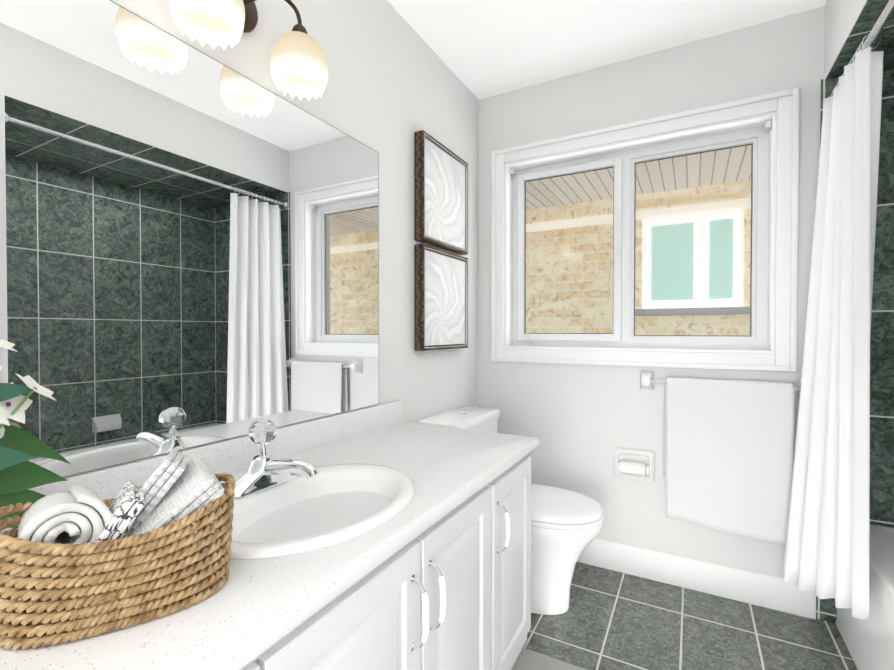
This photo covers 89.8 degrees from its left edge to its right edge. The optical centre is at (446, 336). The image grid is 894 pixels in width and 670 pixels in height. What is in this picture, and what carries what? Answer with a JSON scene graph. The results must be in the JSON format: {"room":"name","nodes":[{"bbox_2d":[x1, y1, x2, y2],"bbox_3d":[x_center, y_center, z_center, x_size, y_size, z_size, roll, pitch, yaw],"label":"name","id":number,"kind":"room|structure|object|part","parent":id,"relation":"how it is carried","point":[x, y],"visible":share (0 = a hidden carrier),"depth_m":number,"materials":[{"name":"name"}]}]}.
{"room":"bathroom","nodes":[
{"label":"bathroom","id":0,"kind":"room"},
{"bbox_2d":[63,0,478,477],"bbox_3d":[-0.413,-0.085,1.534,0.100,2.440,2.770,0,1,29],"label":"wall","id":1,"kind":"structure","parent":0,"point":[394,83],"depth_m":1.78,"materials":[{"name":"white paint"}]},
{"bbox_2d":[0,0,378,476],"bbox_3d":[-0.592,-0.212,1.091,0.005,0.950,1.385,0,1,29],"label":"mirror","id":2,"kind":"object","parent":1,"relation":"attached to","point":[189,246],"visible":1,"depth_m":1.01,"materials":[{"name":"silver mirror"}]},
{"bbox_2d":[0,400,402,537],"bbox_3d":[-0.575,0.308,1.109,0.020,0.088,1.618,0,1,29],"label":"backsplash","id":3,"kind":"structure","parent":1,"relation":"attached to","point":[106,483],"depth_m":1.15,"materials":[{"name":"white stone"}]},
{"bbox_2d":[169,0,328,100],"bbox_3d":[-0.477,-0.794,1.106,0.186,0.254,0.414,0,1,29],"label":"sconce","id":4,"kind":"object","parent":1,"relation":"attached to","point":[298,65],"visible":1,"depth_m":1.15,"materials":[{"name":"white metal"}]},
{"bbox_3d":[-0.525,-0.736,0.983,0.150,0.142,0.150,0,1,29],"label":"lamp shade","id":5,"kind":"part","parent":4,"relation":"part of","materials":[{"name":"white glass"}]},
{"bbox_3d":[-0.501,-0.860,1.118,0.132,0.122,0.306,0,1,29],"label":"arm","id":6,"kind":"part","parent":4,"relation":"part of"},
{"bbox_3d":[-0.399,-0.739,1.214,0.150,0.142,0.150,0,1,29],"label":"lamp shade","id":7,"kind":"part","parent":4,"relation":"part of","materials":[{"name":"white glass"}]},
{"bbox_2d":[414,244,467,350],"bbox_3d":[-0.016,-0.170,2.105,0.045,0.455,0.435,0,1,29],"label":"picture","id":8,"kind":"object","parent":1,"relation":"attached to","point":[440,299],"visible":1,"depth_m":2.04,"materials":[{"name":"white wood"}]},
{"bbox_2d":[414,130,467,254],"bbox_3d":[-0.016,-0.647,2.099,0.045,0.460,0.435,0,1,29],"label":"picture","id":9,"kind":"object","parent":1,"relation":"attached to","point":[440,196],"visible":1,"depth_m":2.04,"materials":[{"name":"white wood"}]},
{"bbox_2d":[387,0,826,99],"bbox_3d":[0.662,-1.348,0.930,2.550,0.100,2.770,0,1,29],"label":"ceiling","id":10,"kind":"structure","parent":0,"point":[481,49],"depth_m":1.95,"materials":[{"name":"white paint"}]},
{"bbox_2d":[509,0,685,63],"bbox_3d":[0.601,-1.305,1.768,0.600,0.006,0.540,0,1,29],"label":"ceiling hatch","id":11,"kind":"object","parent":10,"relation":"attached to","point":[556,30],"visible":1,"depth_m":1.85,"materials":[{"name":"white paint"}]},
{"bbox_2d":[478,6,824,578],"bbox_3d":[1.267,-0.092,2.052,2.350,2.440,0.250,0,1,29],"label":"wall","id":12,"kind":"structure","parent":0,"point":[580,422],"depth_m":2.12,"materials":[{"name":"white paint"}]},
{"bbox_2d":[614,447,654,481],"bbox_3d":[0.869,0.602,2.093,0.180,0.142,0.072,0,1,29],"label":"paper holder","id":13,"kind":"object","parent":12,"relation":"attached to","point":[637,464],"visible":1,"depth_m":2.09,"materials":[{"name":"white ceramic"}]},
{"bbox_2d":[507,346,770,353],"bbox_3d":[0.860,0.060,2.190,1.171,0.012,0.100,0,1,29],"label":"window sill","id":14,"kind":"structure","parent":12,"relation":"attached to","point":[651,349],"depth_m":2.12,"materials":[{"name":"white paint"}]},
{"bbox_2d":[491,88,799,371],"bbox_3d":[0.871,-0.434,2.204,1.335,1.140,0.194,0,1,29],"label":"window","id":15,"kind":"structure","parent":12,"relation":"in","point":[762,135],"depth_m":2.07,"materials":[{"name":"white plastic"}]},
{"bbox_3d":[0.251,-0.437,2.438,0.022,1.140,0.010,0,1,29],"label":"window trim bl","id":16,"kind":"part","parent":15,"relation":"part of","materials":[{"name":"white wood"}]},
{"bbox_2d":[510,168,514,174],"bbox_3d":[0.361,-0.909,2.463,0.021,0.029,0.030,0,1,29],"label":"bracket","id":17,"kind":"object","parent":15,"relation":"attached to","point":[512,171],"visible":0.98,"depth_m":2.45,"materials":[{"name":"white plastic"}]},
{"bbox_3d":[0.453,0.007,2.446,0.075,0.087,0.038,0,1,29],"label":"crank handle","id":18,"kind":"part","parent":15,"relation":"part of","materials":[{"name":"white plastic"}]},
{"bbox_2d":[517,157,621,341],"bbox_3d":[0.632,-0.436,2.359,0.542,0.916,0.020,0,1,29],"label":"window","id":19,"kind":"structure","parent":15,"relation":"attached to","point":[525,244],"depth_m":2.33,"materials":[{"name":"grey plastic"}]},
{"bbox_3d":[0.631,-0.436,2.357,0.542,0.916,0.016,0,1,29],"label":"window sash","id":20,"kind":"part","parent":19,"relation":"part of","materials":[{"name":"white plastic"}]},
{"bbox_3d":[0.638,-0.436,2.370,0.466,0.840,0.004,0,1,29],"label":"glass","id":21,"kind":"part","parent":15,"relation":"part of","materials":[{"name":"clear glass"}]},
{"bbox_3d":[0.846,-0.419,2.226,0.014,0.050,0.008,0,1,29],"label":"lock handle","id":22,"kind":"part","parent":15,"relation":"part of","materials":[{"name":"white plastic"}]},
{"bbox_3d":[0.860,-0.927,2.178,1.171,0.012,0.100,0,1,29],"label":"top window jamb","id":23,"kind":"part","parent":15,"relation":"part of","materials":[{"name":"white wood"}]},
{"bbox_3d":[0.833,-0.968,2.127,1.195,0.070,0.014,0,1,29],"label":"window trim","id":24,"kind":"part","parent":15,"relation":"part of","materials":[{"name":"white wood"}]},
{"bbox_3d":[0.827,0.126,2.131,1.291,0.022,0.010,0,1,29],"label":"window trim","id":25,"kind":"part","parent":15,"relation":"part of","materials":[{"name":"white wood"}]},
{"bbox_3d":[0.827,-0.992,2.116,1.291,0.022,0.010,0,1,29],"label":"window trim","id":26,"kind":"part","parent":15,"relation":"part of","materials":[{"name":"white wood"}]},
{"bbox_2d":[634,143,752,336],"bbox_3d":[1.149,-0.433,2.119,0.486,0.860,0.004,0,1,29],"label":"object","id":27,"kind":"structure","parent":15,"relation":"attached to","point":[751,236],"depth_m":2.09,"materials":[{"name":"grey"}]},
{"bbox_3d":[1.151,-0.433,2.123,0.486,0.860,0.004,0,1,29],"label":"glass","id":28,"kind":"part","parent":15,"relation":"part of","materials":[{"name":"clear glass"}]},
{"bbox_2d":[630,138,757,339],"bbox_3d":[1.144,-0.432,2.110,0.518,0.892,0.018,0,1,29],"label":"bead","id":29,"kind":"object","parent":15,"relation":"attached to","point":[754,141],"visible":1,"depth_m":2.06,"materials":[{"name":"white plastic"}]},
{"bbox_2d":[764,120,770,129],"bbox_3d":[1.369,-0.902,1.912,0.021,0.029,0.030,0,1,29],"label":"bracket","id":30,"kind":"object","parent":15,"relation":"attached to","point":[767,125],"visible":0.98,"depth_m":1.90,"materials":[{"name":"white plastic"}]},
{"bbox_3d":[1.403,-0.429,1.808,0.022,1.140,0.010,0,1,29],"label":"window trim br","id":31,"kind":"part","parent":15,"relation":"part of","materials":[{"name":"white wood"}]},
{"bbox_2d":[577,538,815,619],"bbox_3d":[0.826,1.062,2.155,1.488,0.130,0.016,0,1,29],"label":"baseboard","id":32,"kind":"structure","parent":12,"relation":"attached to","point":[767,591],"depth_m":1.98,"materials":[{"name":"white paint"}]},
{"bbox_2d":[640,370,800,544],"bbox_3d":[1.171,0.493,1.915,0.650,0.666,0.093,0,1,29],"label":"towel rail","id":33,"kind":"object","parent":12,"relation":"attached to","point":[728,458],"visible":0.94,"depth_m":1.87,"materials":[{"name":"white fabric"}]},
{"bbox_3d":[0.918,0.203,2.063,0.060,0.090,0.069,0,1,29],"label":"post","id":34,"kind":"part","parent":33,"relation":"part of","materials":[{"name":"white ceramic"}]},
{"bbox_3d":[1.435,0.207,1.780,0.060,0.090,0.069,0,1,29],"label":"post","id":35,"kind":"part","parent":33,"relation":"part of","materials":[{"name":"white ceramic"}]},
{"bbox_2d":[816,66,893,622],"bbox_3d":[1.856,0.059,1.585,0.854,2.150,0.006,0,1,29],"label":"wall tile","id":36,"kind":"structure","parent":12,"relation":"attached to","point":[882,419],"depth_m":1.69,"materials":[{"name":"tile"}]},
{"bbox_2d":[827,0,893,97],"bbox_3d":[1.153,-0.920,1.094,0.054,0.054,1.506,0,1,29],"label":"curtain rod","id":37,"kind":"object","parent":36,"relation":"attached to","point":[880,23],"visible":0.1,"depth_m":1.32,"materials":[{"name":"silver metal"}]},
{"bbox_2d":[857,34,881,51],"bbox_3d":[1.313,-0.915,1.387,0.045,0.051,0.005,0,1,35],"label":"curtain ring","id":38,"kind":"object","parent":37,"relation":"hanging from","point":[860,45],"depth_m":1.40,"materials":[{"name":"silver metal"}]},
{"bbox_2d":[782,46,883,618],"bbox_3d":[1.326,0.022,1.561,0.209,1.825,0.439,0,1,29],"label":"shower curtain","id":39,"kind":"object","parent":38,"relation":"hanging from","point":[827,552],"visible":1,"depth_m":1.47,"materials":[{"name":"white fabric"}]},
{"bbox_2d":[522,562,857,669],"bbox_3d":[0.662,1.192,0.962,2.550,0.100,2.770,0,1,29],"label":"floor","id":40,"kind":"structure","parent":0,"point":[608,619],"depth_m":1.72,"materials":[{"name":"tile"}]},
{"bbox_2d":[236,444,538,669],"bbox_3d":[-0.301,0.765,0.999,0.612,0.751,1.480,0,1,29],"label":"bathroom vanity","id":41,"kind":"object","parent":40,"relation":"on","point":[456,596],"depth_m":0.97,"materials":[{"name":"white wood"}]},
{"bbox_3d":[-0.327,0.704,0.409,0.018,0.580,0.364,0,1,29],"label":"door","id":42,"kind":"part","parent":41,"relation":"part of","materials":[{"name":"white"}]},
{"bbox_2d":[0,420,539,669],"bbox_3d":[-0.326,0.372,0.974,0.585,0.040,1.620,0,1,29],"label":"countertop","id":43,"kind":"structure","parent":41,"relation":"on","point":[224,630],"depth_m":0.63,"materials":[{"name":"white stone"}]},
{"bbox_2d":[0,339,71,527],"bbox_3d":[-0.677,0.163,0.664,0.105,0.384,0.224,0,1,29],"label":"plant","id":44,"kind":"object","parent":43,"relation":"on","point":[20,475],"visible":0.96,"depth_m":0.69,"materials":[{"name":"green plant"}]},
{"bbox_2d":[0,447,235,649],"bbox_3d":[-0.439,0.261,0.610,0.275,0.189,0.176,0,1,-31],"label":"basket","id":45,"kind":"object","parent":43,"relation":"on","point":[121,564],"visible":1,"depth_m":0.55,"materials":[{"name":"wicker"}]},
{"bbox_2d":[17,483,113,577],"bbox_3d":[-0.496,0.247,0.582,0.089,0.092,0.133,-1,-7,-43],"label":"rolled towel","id":46,"kind":"object","parent":45,"relation":"in","point":[77,515],"depth_m":0.55,"materials":[{"name":"white fabric"}]},
{"bbox_2d":[212,440,323,499],"bbox_3d":[-0.363,0.292,0.999,0.198,0.097,0.196,0,1,29],"label":"faucet","id":47,"kind":"object","parent":43,"relation":"on","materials":[{"name":"silver metal"}]},
{"bbox_2d":[192,452,455,587],"bbox_3d":[-0.286,0.421,0.958,0.400,0.163,0.510,0,1,29],"label":"sink","id":48,"kind":"object","parent":43,"relation":"in","point":[279,534],"depth_m":0.96,"materials":[{"name":"white ceramic"}]},
{"bbox_3d":[-0.147,0.700,0.737,0.018,0.580,0.369,0,1,29],"label":"door","id":49,"kind":"part","parent":41,"relation":"part of","materials":[{"name":"white wood"}]},
{"bbox_3d":[-0.050,0.533,0.858,0.039,0.148,0.017,0,1,29],"label":"handle","id":50,"kind":"part","parent":41,"relation":"part of","materials":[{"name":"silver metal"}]},
{"bbox_3d":[-0.019,0.532,0.916,0.039,0.148,0.017,0,1,29],"label":"handle","id":51,"kind":"part","parent":41,"relation":"part of","materials":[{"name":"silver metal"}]},
{"bbox_3d":[0.027,0.696,1.056,0.018,0.580,0.347,0,1,29],"label":"door","id":52,"kind":"part","parent":41,"relation":"part of","materials":[{"name":"white wood"}]},
{"bbox_3d":[0.157,0.528,1.236,0.039,0.148,0.017,0,1,29],"label":"handle","id":53,"kind":"part","parent":41,"relation":"part of","materials":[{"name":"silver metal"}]},
{"bbox_3d":[0.197,0.692,1.367,0.018,0.580,0.325,0,1,29],"label":"door","id":54,"kind":"part","parent":41,"relation":"part of","materials":[{"name":"white wood"}]},
{"bbox_2d":[417,406,604,614],"bbox_3d":[0.303,0.742,1.968,0.741,0.772,0.468,0,1,29],"label":"toilet","id":55,"kind":"object","parent":40,"relation":"on","point":[566,525],"visible":0.48,"depth_m":1.81,"materials":[{"name":"white ceramic"}]},
{"bbox_3d":[0.071,0.574,2.093,0.212,0.427,0.468,0,1,29],"label":"tank","id":56,"kind":"part","parent":55,"relation":"part of","materials":[{"name":"white ceramic"}]},
{"bbox_3d":[0.369,0.931,1.934,0.580,0.396,0.372,0,1,29],"label":"bowl","id":57,"kind":"part","parent":55,"relation":"part of","materials":[{"name":"white ceramic"}]},
{"bbox_3d":[0.409,0.708,1.909,0.499,0.048,0.376,0,1,29],"label":"seat","id":58,"kind":"part","parent":55,"relation":"part of","materials":[{"name":"white ceramic"}]},
{"bbox_2d":[511,649,585,669],"bbox_3d":[0.298,1.129,1.117,0.558,0.020,0.855,0,1,29],"label":"bath mat","id":59,"kind":"object","parent":40,"relation":"on","point":[527,659],"visible":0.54,"depth_m":1.53,"materials":[{"name":"grey fabric"}]},
{"bbox_2d":[835,524,893,669],"bbox_3d":[1.518,0.932,0.918,0.790,0.419,1.502,0,1,29],"label":"bathtub","id":60,"kind":"object","parent":40,"relation":"on","point":[869,642],"visible":0.73,"depth_m":1.42,"materials":[{"name":"white ceramic"}]},
{"bbox_2d":[824,0,864,77],"bbox_3d":[1.500,-1.152,0.902,0.850,0.290,1.520,0,1,29],"label":"wall","id":61,"kind":"structure","parent":0,"point":[840,16],"depth_m":1.62,"materials":[{"name":"white paint"}]},
{"bbox_2d":[824,0,893,79],"bbox_3d":[1.497,-1.004,0.905,0.844,0.006,1.508,0,1,29],"label":"wall tile","id":62,"kind":"object","parent":61,"relation":"attached to","point":[869,14],"depth_m":1.52,"materials":[{"name":"tile"}]},
{"label":"outside","id":63,"kind":"structure","parent":0,"visible":0},
{"bbox_2d":[524,145,751,335],"bbox_3d":[1.958,-0.067,3.680,10.000,3.350,2.030,0,1,29],"label":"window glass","id":64,"kind":"structure","parent":63,"point":[591,233],"depth_m":4.45,"materials":[{"name":"beige"}]},
{"bbox_2d":[651,218,732,300],"bbox_3d":[2.372,-0.736,4.366,0.760,0.810,0.010,0,1,29],"label":"window blind","id":65,"kind":"object","parent":64,"relation":"hanging from","point":[712,257],"depth_m":4.35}
]}

